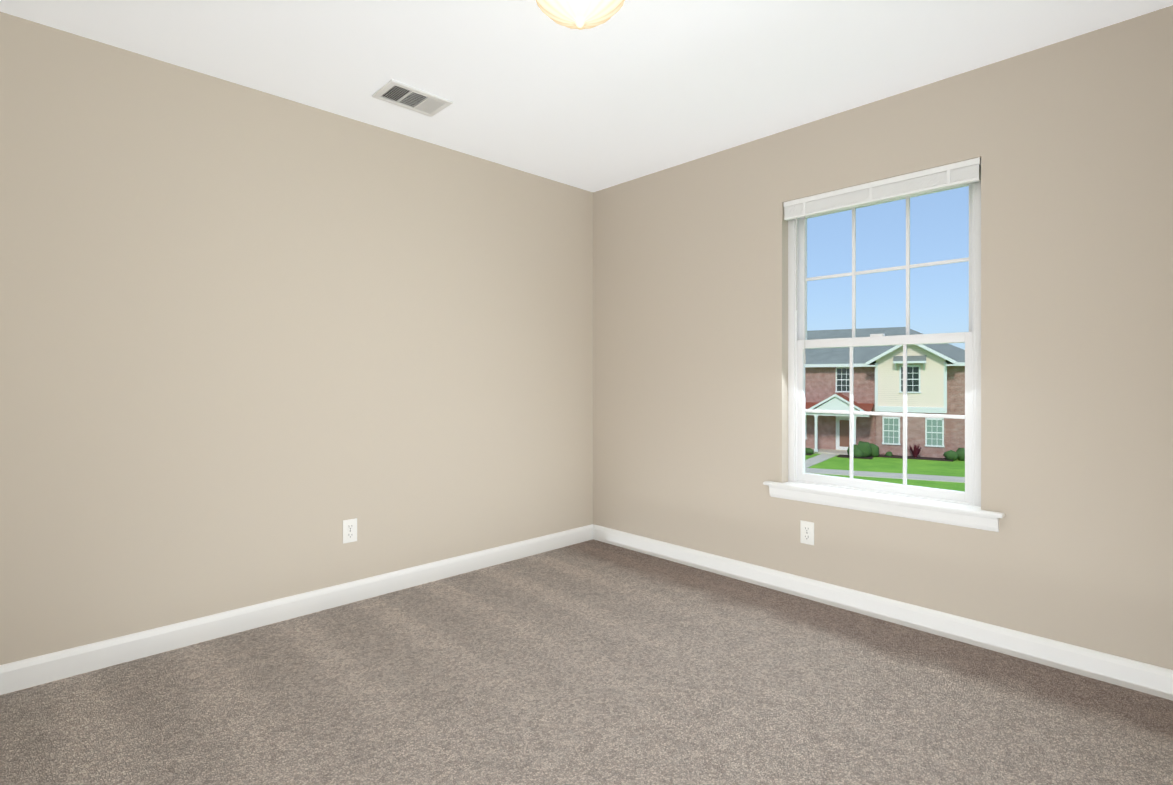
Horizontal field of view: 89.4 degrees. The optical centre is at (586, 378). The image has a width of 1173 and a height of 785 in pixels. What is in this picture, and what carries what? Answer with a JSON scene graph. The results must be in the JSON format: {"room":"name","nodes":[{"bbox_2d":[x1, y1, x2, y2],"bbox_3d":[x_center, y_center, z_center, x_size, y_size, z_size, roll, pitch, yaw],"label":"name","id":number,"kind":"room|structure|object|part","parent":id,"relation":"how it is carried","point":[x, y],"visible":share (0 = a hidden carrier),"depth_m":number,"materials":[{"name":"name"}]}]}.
{"room":"bedroom","nodes":[
{"label":"bedroom","id":0,"kind":"room"},
{"bbox_2d":[0,12,592,664],"bbox_3d":[-1.252,-0.094,3.044,3.770,2.440,0.160,0,0,-44],"label":"wall","id":1,"kind":"structure","parent":0,"point":[256,346],"depth_m":2.67,"materials":[{"name":"beige paint"}]},
{"bbox_2d":[0,524,591,694],"bbox_3d":[-1.191,1.075,2.981,3.390,0.102,0.015,0,0,-44],"label":"baseboard","id":2,"kind":"structure","parent":1,"relation":"attached to","point":[34,671],"depth_m":2.66,"materials":[{"name":"white wood"}]},
{"bbox_2d":[343,518,356,543],"bbox_3d":[-1.191,0.766,2.987,0.072,0.116,0.008,0,0,-44],"label":"outlet","id":3,"kind":"object","parent":1,"relation":"attached to","point":[347,526],"visible":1,"depth_m":2.98,"materials":[{"name":"white plastic"}]},
{"bbox_2d":[0,539,1172,784],"bbox_3d":[0.033,1.186,1.707,3.770,0.120,3.870,0,0,-44],"label":"floor","id":4,"kind":"structure","parent":0,"point":[592,661],"depth_m":2.07,"materials":[{"name":"carpet"}]},
{"bbox_2d":[0,0,1172,191],"bbox_3d":[0.033,-1.374,1.706,3.770,0.120,3.870,0,0,-44],"label":"ceiling","id":5,"kind":"structure","parent":0,"point":[629,90],"depth_m":2.42,"materials":[{"name":"white paint"}]},
{"bbox_2d":[372,79,452,116],"bbox_3d":[-0.814,-1.309,2.778,0.306,0.011,0.206,0,0,-44],"label":"ceiling vent","id":6,"kind":"object","parent":5,"relation":"in","point":[402,95],"visible":1,"depth_m":2.77,"materials":[{"name":"white metal"}]},
{"bbox_2d":[536,0,624,29],"bbox_3d":[-0.021,-1.206,1.856,0.336,0.215,0.336,0,0,-44],"label":"ceiling light","id":7,"kind":"object","parent":5,"relation":"attached to","point":[580,14],"visible":1,"depth_m":1.84,"materials":[{"name":"white glass"}]},
{"bbox_2d":[593,5,1172,669],"bbox_3d":[1.334,-0.094,2.958,0.160,2.440,3.550,0,0,-44],"label":"wall","id":8,"kind":"structure","parent":0,"point":[1069,141],"depth_m":2.48,"materials":[{"name":"beige paint"}]},
{"bbox_2d":[800,520,813,544],"bbox_3d":[1.133,0.791,3.046,0.008,0.116,0.072,0,0,-44],"label":"outlet","id":9,"kind":"object","parent":8,"relation":"attached to","point":[809,534],"visible":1,"depth_m":3.04,"materials":[{"name":"white plastic"}]},
{"bbox_2d":[592,524,1172,700],"bbox_3d":[1.271,1.075,2.897,0.015,0.102,3.550,0,0,-44],"label":"baseboard","id":10,"kind":"structure","parent":8,"relation":"attached to","point":[1154,680],"depth_m":2.63,"materials":[{"name":"white wood"}]},
{"bbox_2d":[763,481,1004,517],"bbox_3d":[1.360,0.559,2.834,0.125,0.017,1.072,0,0,-44],"label":"window sill","id":11,"kind":"structure","parent":8,"relation":"attached to","point":[948,506],"depth_m":2.74,"materials":[{"name":"white wood"}]},
{"bbox_2d":[769,165,998,531],"bbox_3d":[1.397,-0.152,2.869,0.182,1.574,1.028,0,0,-44],"label":"window","id":12,"kind":"structure","parent":8,"relation":"in","point":[793,335],"depth_m":2.82,"materials":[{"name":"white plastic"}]},
{"bbox_3d":[1.116,-0.495,3.087,0.009,0.835,0.052,0,0,-44],"label":"blind cord","id":13,"kind":"part","parent":12,"relation":"part of","materials":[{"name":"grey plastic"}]},
{"bbox_2d":[870,334,884,336],"bbox_3d":[1.417,-0.212,2.888,0.028,0.012,0.060,0,0,-44],"label":"lock","id":14,"kind":"object","parent":12,"relation":"attached to","point":[872,335],"visible":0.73,"depth_m":2.88,"materials":[{"name":"white plastic"}]},
{"bbox_3d":[1.442,-0.533,2.912,0.004,0.667,0.764,0,0,-44],"label":"sash glass","id":15,"kind":"part","parent":12,"relation":"part of","materials":[{"name":"clear glass"}]},
{"bbox_2d":[784,157,980,220],"bbox_3d":[1.365,-0.891,2.838,0.029,0.095,0.890,0,0,-44],"label":"window blinds","id":16,"kind":"object","parent":12,"relation":"attached to","point":[945,176],"visible":0.96,"depth_m":2.77,"materials":[{"name":"white plastic"}]},
{"bbox_3d":[1.341,0.601,2.816,0.027,0.067,1.028,0,0,-44],"label":"window apron","id":17,"kind":"part","parent":12,"relation":"part of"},
{"bbox_3d":[1.417,0.168,2.889,0.030,0.749,0.830,0,0,-44],"label":"window sash","id":18,"kind":"part","parent":12,"relation":"part of","materials":[{"name":"white plastic"}]},
{"bbox_3d":[1.442,-0.533,2.912,0.030,0.741,0.830,0,0,-44],"label":"window sash","id":19,"kind":"part","parent":12,"relation":"part of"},
{"bbox_3d":[1.417,0.169,2.889,0.004,0.669,0.752,0,0,-44],"label":"sash glass","id":20,"kind":"part","parent":12,"relation":"part of","materials":[{"name":"clear glass"}]},
{"label":"outside","id":21,"kind":"structure","parent":0,"visible":0},
{"bbox_2d":[805,453,964,491],"bbox_3d":[4.075,4.715,23.977,140.000,0.300,115.000,0,0,31],"label":"lawn","id":22,"kind":"structure","parent":21,"point":[895,465],"depth_m":30.20,"materials":[{"name":"green plant"}]},
{"bbox_2d":[811,448,847,454],"bbox_3d":[8.787,4.511,40.465,19.200,0.100,1.850,0,0,31],"label":"porch deck","id":23,"kind":"object","parent":22,"relation":"on","point":[830,451],"depth_m":36.45,"materials":[{"name":"concrete"}]},
{"bbox_2d":[805,394,868,451],"bbox_3d":[8.252,2.676,39.568,19.200,3.570,0.440,0,0,31],"label":"porch","id":24,"kind":"object","parent":23,"relation":"on","point":[837,403],"depth_m":35.51,"materials":[{"name":"white paint"}]},
{"bbox_2d":[805,393,873,411],"bbox_3d":[8.759,1.471,40.319,19.300,1.140,2.130,0,0,31],"label":"shingles","id":25,"kind":"object","parent":24,"relation":"on","point":[867,407],"depth_m":36.19,"materials":[{"name":"ceramic"}]},
{"bbox_2d":[837,454,873,458],"bbox_3d":[15.670,4.545,34.572,1.866,0.035,1.190,0,0,31],"label":"mulch bed","id":26,"kind":"object","parent":22,"relation":"on","point":[845,456],"depth_m":34.16,"materials":[{"name":"brown"}]},
{"bbox_2d":[805,447,813,453],"bbox_3d":[12.162,4.314,36.634,3.534,0.497,0.777,0,0,31],"label":"shrub","id":27,"kind":"object","parent":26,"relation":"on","point":[809,451],"depth_m":35.76,"materials":[{"name":"green plant"}]},
{"bbox_2d":[847,441,878,456],"bbox_3d":[16.180,4.099,34.704,1.637,0.927,1.583,0,0,31],"label":"shrub","id":28,"kind":"object","parent":26,"relation":"on","point":[869,449],"depth_m":34.36,"materials":[{"name":"green plant"}]},
{"bbox_2d":[805,364,964,457],"bbox_3d":[13.647,1.835,42.951,25.000,5.450,8.600,0,0,31],"label":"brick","id":29,"kind":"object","parent":22,"relation":"on","point":[826,377],"depth_m":36.30,"materials":[{"name":"brown brick"}]},
{"bbox_2d":[805,415,806,438],"bbox_3d":[13.816,3.102,38.502,0.980,1.610,0.070,0,0,31],"label":"window","id":30,"kind":"structure","parent":29,"relation":"attached to","point":[805,426],"depth_m":38.27,"materials":[{"name":"white paint"}]},
{"bbox_2d":[835,367,849,391],"bbox_3d":[16.127,0.037,37.133,1.050,1.620,0.090,0,0,31],"label":"window","id":31,"kind":"structure","parent":29,"relation":"attached to","point":[841,379],"depth_m":37.17,"materials":[{"name":"white glass"}]},
{"bbox_3d":[16.142,0.052,37.159,0.820,1.420,0.032,0,0,31],"label":"upper window pane","id":32,"kind":"part","parent":31,"relation":"part of","materials":[{"name":"glass"}]},
{"bbox_2d":[836,416,849,449],"bbox_3d":[16.145,3.382,37.124,1.000,2.160,0.050,0,0,31],"label":"door","id":33,"kind":"structure","parent":29,"relation":"attached to","point":[838,419],"depth_m":37.17,"materials":[{"name":"white paint"}]},
{"bbox_3d":[16.140,3.412,37.117,0.560,1.660,0.012,0,0,31],"label":"door panel","id":34,"kind":"part","parent":33,"relation":"part of","materials":[{"name":"brown wood"}]},
{"bbox_2d":[805,362,964,412],"bbox_3d":[11.695,0.511,39.190,25.500,2.900,0.260,0,0,31],"label":"boards","id":35,"kind":"object","parent":29,"relation":"attached to","point":[913,409],"depth_m":35.08,"materials":[{"name":"white paint"}]},
{"bbox_2d":[805,327,964,363],"bbox_3d":[14.144,-2.164,43.294,25.500,2.550,9.500,0,0,31],"label":"shingles","id":36,"kind":"object","parent":29,"relation":"on","point":[867,353],"depth_m":38.11,"materials":[{"name":"grey"}]},
{"bbox_2d":[882,416,900,444],"bbox_3d":[18.113,3.078,35.252,0.990,1.660,0.090,0,0,31],"label":"window","id":37,"kind":"structure","parent":29,"relation":"attached to","point":[883,430],"depth_m":35.25,"materials":[{"name":"white paint"}]},
{"bbox_3d":[18.128,3.092,35.276,0.760,1.460,0.032,0,0,31],"label":"low window pane","id":38,"kind":"part","parent":37,"relation":"part of","materials":[{"name":"glass"}]},
{"bbox_2d":[876,345,945,406],"bbox_3d":[21.166,-0.308,38.465,3.590,3.940,8.600,0,0,31],"label":"siding","id":39,"kind":"object","parent":29,"relation":"attached to","point":[934,397],"depth_m":34.63,"materials":[{"name":"beige"}]},
{"bbox_2d":[893,361,925,370],"bbox_3d":[18.821,-0.762,34.543,1.700,0.550,0.540,0,0,31],"label":"brackets","id":40,"kind":"object","parent":39,"relation":"attached to","point":[896,362],"depth_m":34.31,"materials":[{"name":"white paint"}]},
{"bbox_2d":[893,355,926,360],"bbox_3d":[18.826,-1.157,34.551,1.700,0.400,0.520,0,0,31],"label":"shingles","id":41,"kind":"object","parent":39,"relation":"on","point":[911,358],"depth_m":34.49,"materials":[{"name":"grey"}]},
{"bbox_2d":[899,365,920,392],"bbox_3d":[18.945,0.008,34.742,1.140,1.640,0.070,0,0,31],"label":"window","id":42,"kind":"structure","parent":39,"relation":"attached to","point":[900,379],"depth_m":34.76,"materials":[{"name":"white paint"}]},
{"bbox_2d":[901,367,918,391],"bbox_3d":[18.965,0.023,34.776,0.910,1.440,0.032,0,0,31],"label":"window","id":43,"kind":"structure","parent":42,"relation":"attached to","point":[913,372],"depth_m":34.69,"materials":[{"name":"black glass"}]},
{"bbox_2d":[865,344,956,366],"bbox_3d":[18.835,-1.547,34.557,4.650,1.620,0.500,0,0,31],"label":"rake","id":44,"kind":"object","parent":39,"relation":"attached to","point":[921,346],"depth_m":34.03,"materials":[{"name":"white paint"}]},
{"bbox_2d":[925,418,944,446],"bbox_3d":[20.020,3.078,34.114,0.990,1.660,0.090,0,0,31],"label":"window","id":45,"kind":"structure","parent":29,"relation":"attached to","point":[942,432],"depth_m":34.13,"materials":[{"name":"white paint"}]},
{"bbox_3d":[20.035,3.093,34.139,0.760,1.460,0.032,0,0,31],"label":"lower window pane","id":46,"kind":"part","parent":45,"relation":"part of","materials":[{"name":"glass"}]},
{"bbox_2d":[805,454,964,482],"bbox_3d":[8.762,4.547,31.835,80.000,0.032,12.900,0,0,31],"label":"sidewalk","id":47,"kind":"structure","parent":22,"relation":"on","point":[812,461],"depth_m":28.27,"materials":[{"name":"concrete"}]},
{"bbox_2d":[877,454,952,461],"bbox_3d":[18.707,4.545,34.257,4.206,0.035,1.173,0,0,31],"label":"mulch bed","id":48,"kind":"object","parent":22,"relation":"on","point":[901,457],"depth_m":34.16,"materials":[{"name":"brown"}]},
{"bbox_2d":[909,443,921,457],"bbox_3d":[18.902,4.120,34.156,0.936,0.845,0.861,0,0,31],"label":"cordyline","id":49,"kind":"object","parent":48,"relation":"on","point":[916,452],"depth_m":34.06,"materials":[{"name":"red plant"}]},
{"bbox_2d":[885,448,964,460],"bbox_3d":[19.533,4.205,33.956,4.335,0.716,1.061,0,0,31],"label":"shrub","id":50,"kind":"object","parent":48,"relation":"on","point":[953,455],"depth_m":33.02,"materials":[{"name":"green plant"}]}
]}

